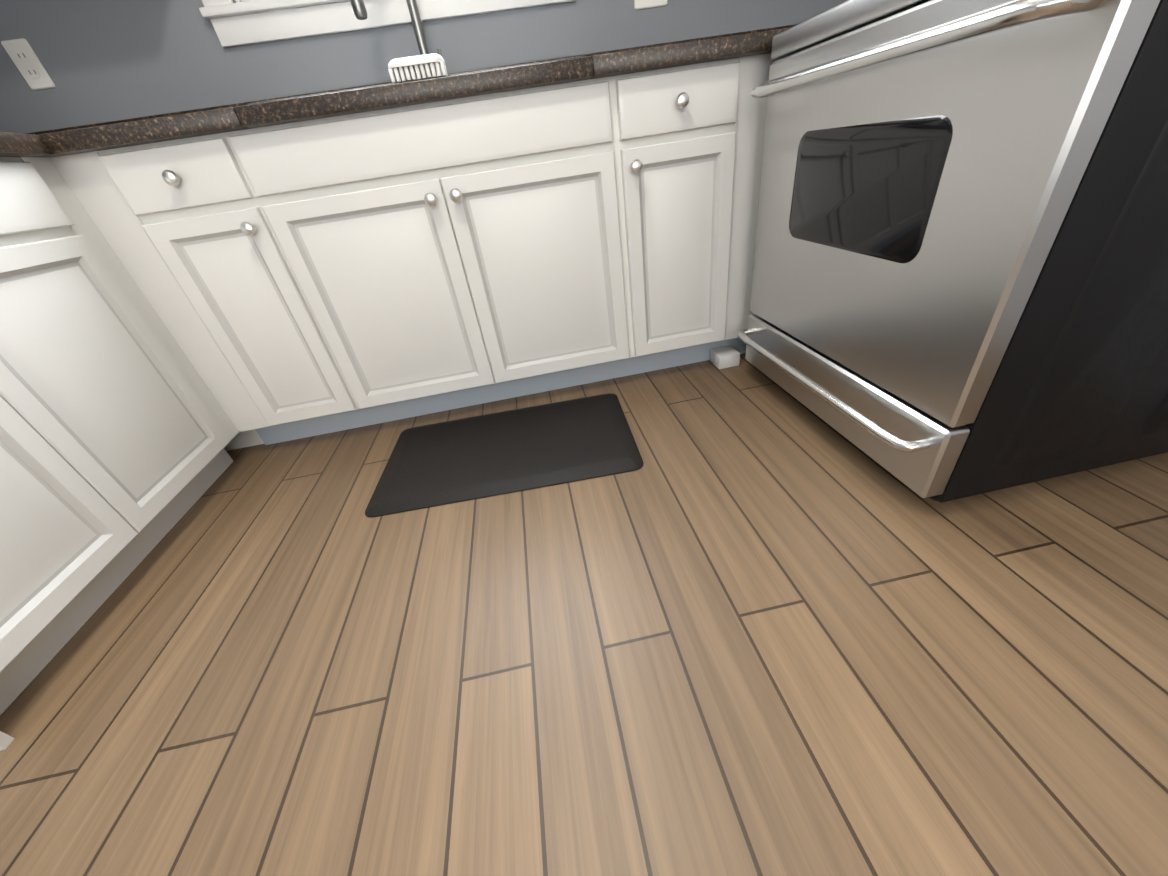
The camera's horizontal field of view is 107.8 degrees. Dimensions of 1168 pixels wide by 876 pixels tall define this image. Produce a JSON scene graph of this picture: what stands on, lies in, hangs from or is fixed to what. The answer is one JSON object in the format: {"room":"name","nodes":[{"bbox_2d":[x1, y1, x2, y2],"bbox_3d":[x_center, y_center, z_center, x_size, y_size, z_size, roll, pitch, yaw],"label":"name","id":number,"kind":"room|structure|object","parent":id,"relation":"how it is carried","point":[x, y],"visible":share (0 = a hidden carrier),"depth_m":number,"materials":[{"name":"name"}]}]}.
{"room":"kitchen","nodes":[
{"label":"kitchen","id":0,"kind":"room"},
{"bbox_2d":[0,0,846,133],"bbox_3d":[-0.491,-1.500,1.406,3.360,2.500,0.160,-11,33,-4],"label":"wall","id":1,"kind":"structure","parent":0,"point":[101,61],"depth_m":1.39,"materials":[{"name":"paint"}]},
{"bbox_2d":[1,38,54,89],"bbox_3d":[-1.698,-1.141,1.300,0.070,0.115,0.007,-11,33,-4],"label":"electrical outlet","id":2,"kind":"object","parent":1,"relation":"attached to","point":[27,63],"visible":1,"depth_m":1.30,"materials":[{"name":"white plastic"}]},
{"bbox_2d":[199,0,575,47],"bbox_3d":[-0.660,-1.799,1.163,1.157,1.009,0.195,-11,33,-4],"label":"window","id":3,"kind":"structure","parent":1,"relation":"in","point":[239,23],"depth_m":1.34,"materials":[{"name":"white"}]},
{"bbox_2d":[40,25,787,131],"bbox_3d":[-0.439,-1.213,1.487,3.036,0.095,0.020,-11,33,-4],"label":"backsplash","id":4,"kind":"structure","parent":1,"relation":"attached to","point":[702,38],"depth_m":1.49,"materials":[{"name":"brown stone"}]},
{"bbox_2d":[634,0,666,9],"bbox_3d":[0.223,-1.523,1.427,0.116,0.115,0.007,-11,33,-4],"label":"electrical outlet","id":5,"kind":"object","parent":1,"relation":"attached to","point":[641,4],"visible":1,"depth_m":1.45,"materials":[{"name":"white"}]},
{"bbox_2d":[0,353,1167,875],"bbox_3d":[0.047,0.795,0.194,3.360,0.100,4.780,-11,33,-4],"label":"floor","id":6,"kind":"structure","parent":0,"point":[748,619],"depth_m":0.71,"materials":[{"name":"brown wood"}]},
{"bbox_2d":[0,156,238,750],"bbox_3d":[-1.402,-0.005,0.850,0.597,0.877,0.895,-11,33,-4],"label":"base cabinet","id":7,"kind":"object","parent":6,"relation":"on","point":[106,445],"depth_m":0.94,"materials":[{"name":"white wood"}]},
{"bbox_2d":[0,132,43,155],"bbox_3d":[-1.445,-0.372,0.579,0.623,0.038,0.854,-11,33,-4],"label":"countertop","id":8,"kind":"structure","parent":7,"relation":"on","point":[11,144],"depth_m":0.90,"materials":[{"name":"brown stone"}]},
{"bbox_2d":[96,132,367,441],"bbox_3d":[-0.994,-0.494,1.490,0.290,0.877,0.597,-11,33,-4],"label":"base cabinet","id":9,"kind":"object","parent":6,"relation":"on","point":[196,202],"depth_m":1.17,"materials":[{"name":"white wood"}]},
{"bbox_2d":[228,76,639,424],"bbox_3d":[-0.385,-0.616,1.530,0.954,0.877,0.597,-11,33,-4],"label":"base cabinet","id":10,"kind":"object","parent":6,"relation":"on","point":[464,251],"depth_m":1.21,"materials":[{"name":"white wood"}]},
{"bbox_2d":[40,24,797,151],"bbox_3d":[-0.383,-0.999,1.272,3.036,0.038,0.623,-11,33,-4],"label":"countertop","id":11,"kind":"structure","parent":10,"relation":"on","point":[233,117],"depth_m":1.02,"materials":[{"name":"brown stone"}]},
{"bbox_2d":[350,0,442,74],"bbox_3d":[-0.556,-1.255,1.263,0.202,0.419,0.216,-11,33,-4],"label":"faucet","id":12,"kind":"object","parent":11,"relation":"on","point":[359,10],"visible":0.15,"depth_m":1.31,"materials":[{"name":"silver metal"}]},
{"bbox_2d":[237,54,587,103],"bbox_3d":[-0.429,-0.925,1.311,0.865,0.209,0.535,-11,33,-4],"label":"sink","id":13,"kind":"object","parent":11,"relation":"in","point":[582,54],"depth_m":1.43,"materials":[{"name":"silver metal"}]},
{"bbox_2d":[388,54,447,82],"bbox_3d":[-0.407,-0.905,1.042,0.136,0.045,0.050,-11,33,-4],"label":"dish brush","id":14,"kind":"object","parent":11,"relation":"on","point":[408,68],"visible":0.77,"depth_m":1.03,"materials":[{"name":"white plastic"}]},
{"bbox_2d":[365,393,643,516],"bbox_3d":[-0.238,0.020,1.320,0.765,0.017,0.455,-10,33,-2],"label":"anti-fatigue mat","id":15,"kind":"object","parent":6,"relation":"on","point":[483,456],"visible":1,"depth_m":1.26,"materials":[{"name":"black rubber"}]},
{"bbox_2d":[620,52,775,372],"bbox_3d":[0.282,-0.750,1.573,0.409,0.877,0.597,-11,33,-4],"label":"base cabinet","id":16,"kind":"object","parent":6,"relation":"on","point":[694,133],"depth_m":1.26,"materials":[{"name":"white wood"}]},
{"bbox_2d":[737,0,1167,502],"bbox_3d":[0.862,-0.588,0.894,0.774,1.205,0.768,-11,33,-4],"label":"range","id":17,"kind":"object","parent":6,"relation":"on","point":[959,287],"visible":1,"depth_m":0.73,"materials":[{"name":"silver metal"}]}
]}

